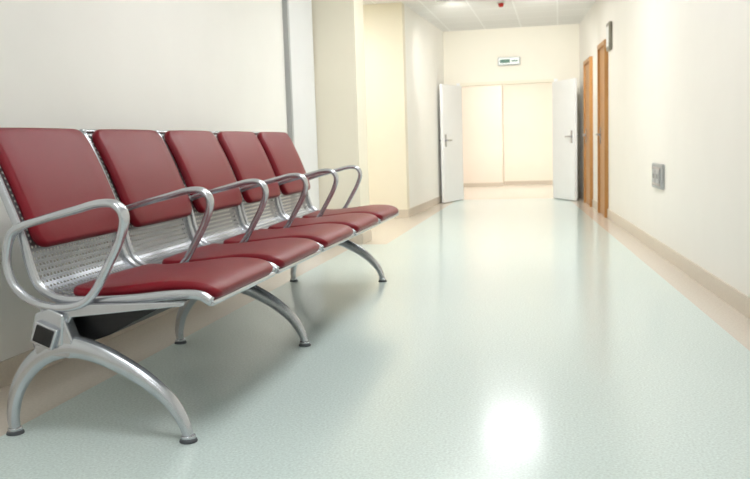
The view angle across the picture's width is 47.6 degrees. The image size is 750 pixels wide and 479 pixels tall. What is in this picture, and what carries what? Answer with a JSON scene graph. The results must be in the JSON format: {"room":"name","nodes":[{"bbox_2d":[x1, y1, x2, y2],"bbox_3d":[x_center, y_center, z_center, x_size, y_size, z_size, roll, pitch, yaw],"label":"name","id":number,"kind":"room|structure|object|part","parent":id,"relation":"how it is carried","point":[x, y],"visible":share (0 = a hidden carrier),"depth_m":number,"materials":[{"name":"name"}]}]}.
{"room":"hospital interior","nodes":[
{"label":"hospital interior","id":0,"kind":"room"},
{"bbox_2d":[0,0,289,361],"bbox_3d":[-1.668,-0.563,2.404,0.150,2.420,10.100,0,7,12],"label":"wall","id":1,"kind":"structure","parent":0,"point":[197,65],"depth_m":4.17,"materials":[{"name":"beige paint"}]},
{"bbox_2d":[0,307,178,388],"bbox_3d":[-1.552,0.591,2.518,0.012,0.095,10.100,0,7,12],"label":"baseboard","id":2,"kind":"structure","parent":1,"relation":"attached to","point":[9,367],"depth_m":3.30,"materials":[{"name":"beige plastic"}]},
{"bbox_2d":[282,0,296,216],"bbox_3d":[-0.660,-0.945,6.621,0.040,2.160,0.040,0,7,12],"label":"strip","id":3,"kind":"object","parent":1,"relation":"attached to","point":[285,6],"visible":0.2,"depth_m":6.56,"materials":[{"name":"grey"}]},
{"bbox_2d":[288,0,319,217],"bbox_3d":[-0.589,-0.971,6.963,0.035,2.110,0.660,0,7,12],"label":"leaf","id":4,"kind":"object","parent":1,"relation":"attached to","point":[300,11],"visible":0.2,"depth_m":6.95,"materials":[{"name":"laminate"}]},
{"bbox_2d":[311,0,369,233],"bbox_3d":[-0.381,-1.178,7.434,0.545,2.420,0.350,0,7,12],"label":"wall pillar","id":5,"kind":"structure","parent":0,"point":[337,25],"depth_m":7.25,"materials":[{"name":"beige paint"}]},
{"bbox_2d":[349,229,371,244],"bbox_3d":[-0.260,-0.023,7.541,0.395,0.095,0.362,0,7,12],"label":"baseboard","id":6,"kind":"structure","parent":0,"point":[365,237],"depth_m":7.35,"materials":[{"name":"beige plastic"}]},
{"bbox_2d":[0,184,749,478],"bbox_3d":[0.746,0.083,6.751,5.400,0.001,19.400,0,7,12],"label":"floor","id":7,"kind":"structure","parent":0,"point":[512,331],"depth_m":3.18,"materials":[{"name":"white laminate"}]},
{"bbox_2d":[0,128,398,443],"bbox_3d":[-0.533,-0.046,4.018,0.775,0.956,3.129,0,7,12],"label":"bench","id":8,"kind":"object","parent":7,"relation":"on","point":[62,190],"visible":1,"depth_m":3.04,"materials":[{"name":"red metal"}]},
{"bbox_2d":[0,128,118,246],"bbox_3d":[-1.059,-0.188,2.866,0.180,0.378,0.535,0,7,12],"label":"cushion","id":9,"kind":"object","parent":8,"relation":"on","point":[45,170],"depth_m":2.79,"materials":[{"name":"red leather"}]},
{"bbox_3d":[-0.925,0.050,2.542,0.425,0.339,0.045,0,7,12],"label":"armrest","id":10,"kind":"part","parent":8,"relation":"part of","materials":[{"name":"silver metal"}]},
{"bbox_3d":[-1.043,-0.437,3.456,0.020,0.020,0.555,0,7,12],"label":"rail","id":11,"kind":"part","parent":8,"relation":"part of","materials":[{"name":"silver metal"}]},
{"bbox_3d":[-0.850,0.442,2.585,0.618,0.307,0.055,0,7,12],"label":"leg","id":12,"kind":"part","parent":8,"relation":"part of","materials":[{"name":"silver metal"}]},
{"bbox_3d":[-0.855,-0.069,2.551,0.766,0.544,0.020,0,7,12],"label":"rail","id":13,"kind":"part","parent":8,"relation":"part of","materials":[{"name":"silver metal"}]},
{"bbox_2d":[73,299,187,339],"bbox_3d":[-0.767,0.223,2.853,0.370,0.129,0.485,0,7,12],"label":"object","id":14,"kind":"object","parent":8,"relation":"on","point":[94,327],"depth_m":2.62,"materials":[{"name":"black plastic"}]},
{"bbox_2d":[92,129,191,226],"bbox_3d":[-0.932,-0.259,3.453,0.180,0.378,0.535,0,7,12],"label":"cushion","id":15,"kind":"object","parent":8,"relation":"on","point":[139,165],"depth_m":3.37,"materials":[{"name":"red leather"}]},
{"bbox_3d":[-0.793,-0.024,3.155,0.425,0.339,0.045,0,7,12],"label":"armrest","id":16,"kind":"part","parent":8,"relation":"part of","materials":[{"name":"silver metal"}]},
{"bbox_3d":[-0.917,-0.508,4.043,0.020,0.020,0.555,0,7,12],"label":"rail","id":17,"kind":"part","parent":8,"relation":"part of","materials":[{"name":"silver metal"}]},
{"bbox_2d":[73,257,272,297],"bbox_3d":[-0.647,0.119,2.814,0.492,0.061,0.535,0,7,12],"label":"seat cushion","id":18,"kind":"object","parent":8,"relation":"on","point":[228,277],"depth_m":2.67,"materials":[{"name":"red leather"}]},
{"bbox_3d":[-0.729,-0.140,3.138,0.766,0.544,0.020,0,7,12],"label":"rail","id":19,"kind":"part","parent":8,"relation":"part of","materials":[{"name":"silver metal"}]},
{"bbox_3d":[-0.739,-0.134,3.089,0.766,0.544,0.020,0,7,12],"label":"rail","id":20,"kind":"part","parent":8,"relation":"part of","materials":[{"name":"silver metal"}]},
{"bbox_2d":[164,130,241,212],"bbox_3d":[-0.805,-0.330,4.040,0.180,0.378,0.535,0,7,12],"label":"cushion","id":21,"kind":"object","parent":8,"relation":"on","point":[199,158],"depth_m":3.97,"materials":[{"name":"red leather"}]},
{"bbox_3d":[-0.666,-0.095,3.743,0.425,0.339,0.045,0,7,12],"label":"armrest","id":22,"kind":"part","parent":8,"relation":"part of","materials":[{"name":"silver metal"}]},
{"bbox_3d":[-0.602,-0.211,3.725,0.766,0.544,0.020,0,7,12],"label":"rail","id":23,"kind":"part","parent":8,"relation":"part of","materials":[{"name":"silver metal"}]},
{"bbox_2d":[162,238,319,266],"bbox_3d":[-0.520,0.048,3.402,0.492,0.061,0.535,0,7,12],"label":"seat cushion","id":24,"kind":"object","parent":8,"relation":"on","point":[279,252],"depth_m":3.29,"materials":[{"name":"red leather"}]},
{"bbox_3d":[-0.599,0.301,3.750,0.618,0.307,0.055,0,7,12],"label":"leg","id":25,"kind":"part","parent":8,"relation":"part of","materials":[{"name":"silver metal"}]},
{"bbox_3d":[-0.423,0.155,2.770,0.020,0.020,0.555,0,7,12],"label":"rail","id":26,"kind":"part","parent":8,"relation":"part of","materials":[{"name":"silver metal"}]},
{"bbox_2d":[217,131,279,202],"bbox_3d":[-0.678,-0.401,4.628,0.180,0.378,0.535,0,7,12],"label":"cushion","id":27,"kind":"object","parent":8,"relation":"on","point":[244,152],"depth_m":4.54,"materials":[{"name":"red leather"}]},
{"bbox_3d":[-0.613,-0.205,3.677,0.766,0.544,0.020,0,7,12],"label":"rail","id":28,"kind":"part","parent":8,"relation":"part of","materials":[{"name":"silver metal"}]},
{"bbox_3d":[-0.540,-0.166,4.330,0.425,0.339,0.045,0,7,12],"label":"armrest","id":29,"kind":"part","parent":8,"relation":"part of","materials":[{"name":"silver metal"}]},
{"bbox_2d":[257,132,309,194],"bbox_3d":[-0.552,-0.472,5.215,0.180,0.378,0.535,0,7,12],"label":"cushion","id":30,"kind":"object","parent":8,"relation":"on","point":[283,157],"depth_m":5.12,"materials":[{"name":"red leather"}]},
{"bbox_3d":[-0.475,-0.282,4.312,0.766,0.544,0.020,0,7,12],"label":"rail","id":31,"kind":"part","parent":8,"relation":"part of","materials":[{"name":"silver metal"}]},
{"bbox_2d":[223,224,352,246],"bbox_3d":[-0.394,-0.023,3.989,0.492,0.061,0.535,0,7,12],"label":"seat cushion","id":32,"kind":"object","parent":8,"relation":"on","point":[326,235],"depth_m":3.87,"materials":[{"name":"red leather"}]},
{"bbox_3d":[-0.486,-0.276,4.264,0.766,0.544,0.020,0,7,12],"label":"rail","id":33,"kind":"part","parent":8,"relation":"part of","materials":[{"name":"silver metal"}]},
{"bbox_3d":[-0.296,0.084,3.358,0.020,0.020,0.555,0,7,12],"label":"rail","id":34,"kind":"part","parent":8,"relation":"part of","materials":[{"name":"silver metal"}]},
{"bbox_3d":[-0.413,-0.237,4.917,0.425,0.339,0.045,0,7,12],"label":"armrest","id":35,"kind":"part","parent":8,"relation":"part of","materials":[{"name":"silver metal"}]},
{"bbox_2d":[268,213,378,231],"bbox_3d":[-0.267,-0.094,4.576,0.492,0.061,0.535,0,7,12],"label":"seat cushion","id":36,"kind":"object","parent":8,"relation":"on","point":[359,222],"depth_m":4.46,"materials":[{"name":"red leather"}]},
{"bbox_3d":[-0.359,-0.347,4.851,0.766,0.544,0.020,0,7,12],"label":"rail","id":37,"kind":"part","parent":8,"relation":"part of","materials":[{"name":"silver metal"}]},
{"bbox_3d":[-0.349,-0.353,4.900,0.766,0.544,0.020,0,7,12],"label":"rail","id":38,"kind":"part","parent":8,"relation":"part of","materials":[{"name":"silver metal"}]},
{"bbox_3d":[-0.286,-0.308,5.505,0.425,0.339,0.045,0,7,12],"label":"armrest","id":39,"kind":"part","parent":8,"relation":"part of","materials":[{"name":"silver metal"}]},
{"bbox_3d":[-0.245,0.102,5.391,0.618,0.307,0.055,0,7,12],"label":"leg","id":40,"kind":"part","parent":8,"relation":"part of","materials":[{"name":"silver metal"}]},
{"bbox_3d":[-0.170,0.013,3.945,0.020,0.020,0.555,0,7,12],"label":"rail","id":41,"kind":"part","parent":8,"relation":"part of","materials":[{"name":"silver metal"}]},
{"bbox_2d":[302,205,397,219],"bbox_3d":[-0.141,-0.165,5.164,0.492,0.061,0.535,0,7,12],"label":"seat cushion","id":42,"kind":"object","parent":8,"relation":"on","point":[383,212],"depth_m":5.05,"materials":[{"name":"red leather"}]},
{"bbox_3d":[-0.233,-0.418,5.439,0.766,0.544,0.020,0,7,12],"label":"rail","id":43,"kind":"part","parent":8,"relation":"part of","materials":[{"name":"silver metal"}]},
{"bbox_3d":[-0.043,-0.058,4.532,0.020,0.020,0.555,0,7,12],"label":"rail","id":44,"kind":"part","parent":8,"relation":"part of","materials":[{"name":"silver metal"}]},
{"bbox_3d":[0.084,-0.129,5.120,0.020,0.020,0.555,0,7,12],"label":"rail","id":45,"kind":"part","parent":8,"relation":"part of","materials":[{"name":"silver metal"}]},
{"bbox_2d":[363,2,409,209],"bbox_3d":[-0.477,-1.455,9.893,1.700,2.420,0.150,0,7,12],"label":"wall","id":46,"kind":"structure","parent":0,"point":[384,23],"depth_m":9.68,"materials":[{"name":"beige paint"}]},
{"bbox_2d":[394,209,408,217],"bbox_3d":[-0.378,-0.291,9.929,1.562,0.095,0.012,0,7,12],"label":"baseboard","id":47,"kind":"structure","parent":46,"relation":"attached to","point":[402,213],"depth_m":9.77,"materials":[{"name":"beige plastic"}]},
{"bbox_2d":[404,4,443,207],"bbox_3d":[0.619,-1.625,11.079,0.153,2.420,2.657,0,7,14],"label":"wall","id":48,"kind":"structure","parent":0,"point":[424,51],"depth_m":10.69,"materials":[{"name":"white paint"}]},
{"bbox_2d":[409,196,441,216],"bbox_3d":[0.718,-0.462,11.120,0.015,0.095,2.802,0,7,14],"label":"baseboard","id":49,"kind":"structure","parent":48,"relation":"attached to","point":[417,209],"depth_m":10.73,"materials":[{"name":"beige plastic"}]},
{"bbox_2d":[439,84,463,202],"bbox_3d":[1.087,-1.355,12.004,0.040,1.625,0.679,2,7,29],"label":"leaf","id":50,"kind":"object","parent":48,"relation":"attached to","point":[450,95],"visible":1,"depth_m":11.95,"materials":[{"name":"white laminate"}]},
{"bbox_2d":[363,0,595,31],"bbox_3d":[0.766,-2.371,6.450,5.600,0.100,19.400,0,7,12],"label":"ceiling","id":51,"kind":"structure","parent":0,"point":[452,15],"depth_m":10.50,"materials":[{"name":"paint"}]},
{"bbox_2d":[436,0,446,2],"bbox_3d":[0.729,-2.631,9.362,0.120,0.040,0.120,0,7,12],"label":"recessed light","id":52,"kind":"object","parent":51,"relation":"in","point":[437,1],"visible":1,"depth_m":9.32,"materials":[{"name":"white plastic"}]},
{"bbox_2d":[497,1,504,6],"bbox_3d":[1.440,-2.687,9.717,0.100,0.055,0.100,0,7,12],"label":"smoke detector","id":53,"kind":"object","parent":51,"relation":"attached to","point":[500,3],"visible":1,"depth_m":9.69,"materials":[{"name":"red plastic"}]},
{"bbox_2d":[462,85,503,182],"bbox_3d":[1.210,-2.211,16.056,2.400,2.420,0.600,0,7,12],"label":"wall","id":54,"kind":"structure","parent":0,"point":[482,106],"depth_m":15.62,"materials":[{"name":"beige paint"}]},
{"bbox_2d":[463,182,503,186],"bbox_3d":[1.263,-1.008,15.876,2.262,0.066,0.012,0,7,12],"label":"baseboard","id":55,"kind":"structure","parent":54,"relation":"attached to","point":[502,183],"depth_m":15.71,"materials":[{"name":"beige plastic"}]},
{"bbox_2d":[443,24,579,197],"bbox_3d":[1.966,-1.797,12.209,2.500,2.420,0.150,0,7,12],"label":"wall","id":56,"kind":"structure","parent":0,"point":[550,51],"depth_m":12.03,"materials":[{"name":"beige paint"}]},
{"bbox_2d":[460,79,553,86],"bbox_3d":[1.885,-2.242,12.170,1.321,0.042,0.175,0,7,12],"label":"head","id":57,"kind":"object","parent":56,"relation":"attached to","point":[539,80],"visible":0.86,"depth_m":12.10},
{"bbox_2d":[498,57,519,65],"bbox_3d":[1.896,-2.525,12.030,0.310,0.110,0.057,0,7,12],"label":"exit sign","id":58,"kind":"object","parent":56,"relation":"attached to","point":[502,61],"visible":1,"depth_m":12.01,"materials":[{"name":"grey plastic"}]},
{"bbox_2d":[552,78,576,200],"bbox_3d":[2.604,-1.367,11.682,0.040,1.625,0.694,-3,7,-12],"label":"leaf","id":59,"kind":"object","parent":56,"relation":"attached to","point":[564,92],"visible":1,"depth_m":11.62,"materials":[{"name":"white laminate"}]},
{"bbox_2d":[503,83,552,180],"bbox_3d":[3.891,-2.254,15.679,3.000,2.420,0.200,0,7,12],"label":"wall","id":60,"kind":"structure","parent":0,"point":[527,108],"depth_m":15.83,"materials":[{"name":"beige paint"}]},
{"bbox_2d":[504,180,552,184],"bbox_3d":[3.833,-1.073,15.725,2.850,0.066,0.012,0,7,12],"label":"baseboard","id":61,"kind":"structure","parent":60,"relation":"attached to","point":[545,181],"depth_m":15.94,"materials":[{"name":"beige plastic"}]},
{"bbox_2d":[579,0,749,296],"bbox_3d":[1.864,-0.896,4.331,0.150,2.420,15.448,-1,7,8],"label":"wall","id":62,"kind":"structure","parent":0,"point":[679,70],"depth_m":5.37,"materials":[{"name":"paint"}]},
{"bbox_2d":[583,62,585,202],"bbox_3d":[2.735,-1.388,11.058,0.044,1.820,0.060,0,7,12],"label":"door frame","id":63,"kind":"structure","parent":62,"relation":"attached to","point":[584,143],"depth_m":11.05,"materials":[{"name":"brown wood"}]},
{"bbox_2d":[585,63,588,203],"bbox_3d":[2.697,-1.326,10.718,0.020,1.765,0.633,-1,7,8],"label":"leaf","id":64,"kind":"object","parent":62,"relation":"attached to","point":[586,65],"visible":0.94,"depth_m":10.81,"materials":[{"name":"brown wood"}]},
{"bbox_2d":[589,56,592,206],"bbox_3d":[2.637,-1.308,10.378,0.044,1.820,0.060,0,7,12],"label":"door frame","id":65,"kind":"structure","parent":62,"relation":"attached to","point":[590,57],"depth_m":10.35,"materials":[{"name":"brown wood"}]},
{"bbox_2d":[597,46,599,212],"bbox_3d":[2.516,-1.227,9.528,0.044,1.860,0.060,0,7,12],"label":"door frame","id":66,"kind":"structure","parent":62,"relation":"attached to","point":[598,51],"depth_m":9.51,"materials":[{"name":"brown wood"}]},
{"bbox_2d":[598,40,603,49],"bbox_3d":[2.445,-2.091,9.135,0.040,0.050,0.534,-1,7,8],"label":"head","id":67,"kind":"object","parent":62,"relation":"attached to","point":[601,44],"visible":0.66,"depth_m":9.11},
{"bbox_2d":[600,47,603,214],"bbox_3d":[2.485,-1.170,9.238,0.020,1.805,0.532,-1,7,8],"label":"leaf","id":68,"kind":"object","parent":62,"relation":"attached to","point":[602,48],"visible":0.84,"depth_m":9.29,"materials":[{"name":"brown wood"}]},
{"bbox_2d":[604,39,607,217],"bbox_3d":[2.432,-1.158,8.946,0.044,1.860,0.060,0,7,12],"label":"door frame","id":69,"kind":"structure","parent":62,"relation":"attached to","point":[605,51],"depth_m":8.92,"materials":[{"name":"brown wood"}]},
{"bbox_2d":[606,21,611,51],"bbox_3d":[2.370,-2.054,8.604,0.038,0.280,0.222,-1,7,8],"label":"room sign","id":70,"kind":"object","parent":62,"relation":"attached to","point":[609,24],"visible":1,"depth_m":8.51,"materials":[{"name":"grey"}]},
{"bbox_2d":[652,163,664,189],"bbox_3d":[2.024,-0.449,6.024,0.032,0.177,0.457,-1,7,8],"label":"wall socket","id":71,"kind":"object","parent":62,"relation":"attached to","point":[658,170],"visible":1,"depth_m":6.02,"materials":[{"name":"grey plastic"}]},
{"bbox_2d":[652,169,654,182],"bbox_3d":[2.039,-0.467,6.220,0.004,0.100,0.120,-1,7,8],"label":"outlet","id":72,"kind":"object","parent":71,"relation":"attached to","point":[653,170],"depth_m":6.22,"materials":[{"name":"grey plastic"}]},
{"bbox_3d":[2.034,-0.459,6.150,0.005,0.134,0.311,-1,7,8],"label":"plate","id":73,"kind":"part","parent":71,"relation":"part of","materials":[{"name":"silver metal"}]},
{"bbox_2d":[655,169,658,183],"bbox_3d":[2.019,-0.451,6.082,0.004,0.100,0.120,-1,7,8],"label":"outlet","id":74,"kind":"object","parent":71,"relation":"attached to","point":[656,170],"depth_m":6.09,"materials":[{"name":"grey plastic"}]},
{"bbox_2d":[579,191,749,318],"bbox_3d":[1.821,0.259,4.480,0.012,0.095,15.438,-1,7,8],"label":"baseboard","id":75,"kind":"structure","parent":62,"relation":"attached to","point":[735,298],"depth_m":5.18,"materials":[{"name":"beige plastic"}]}
]}

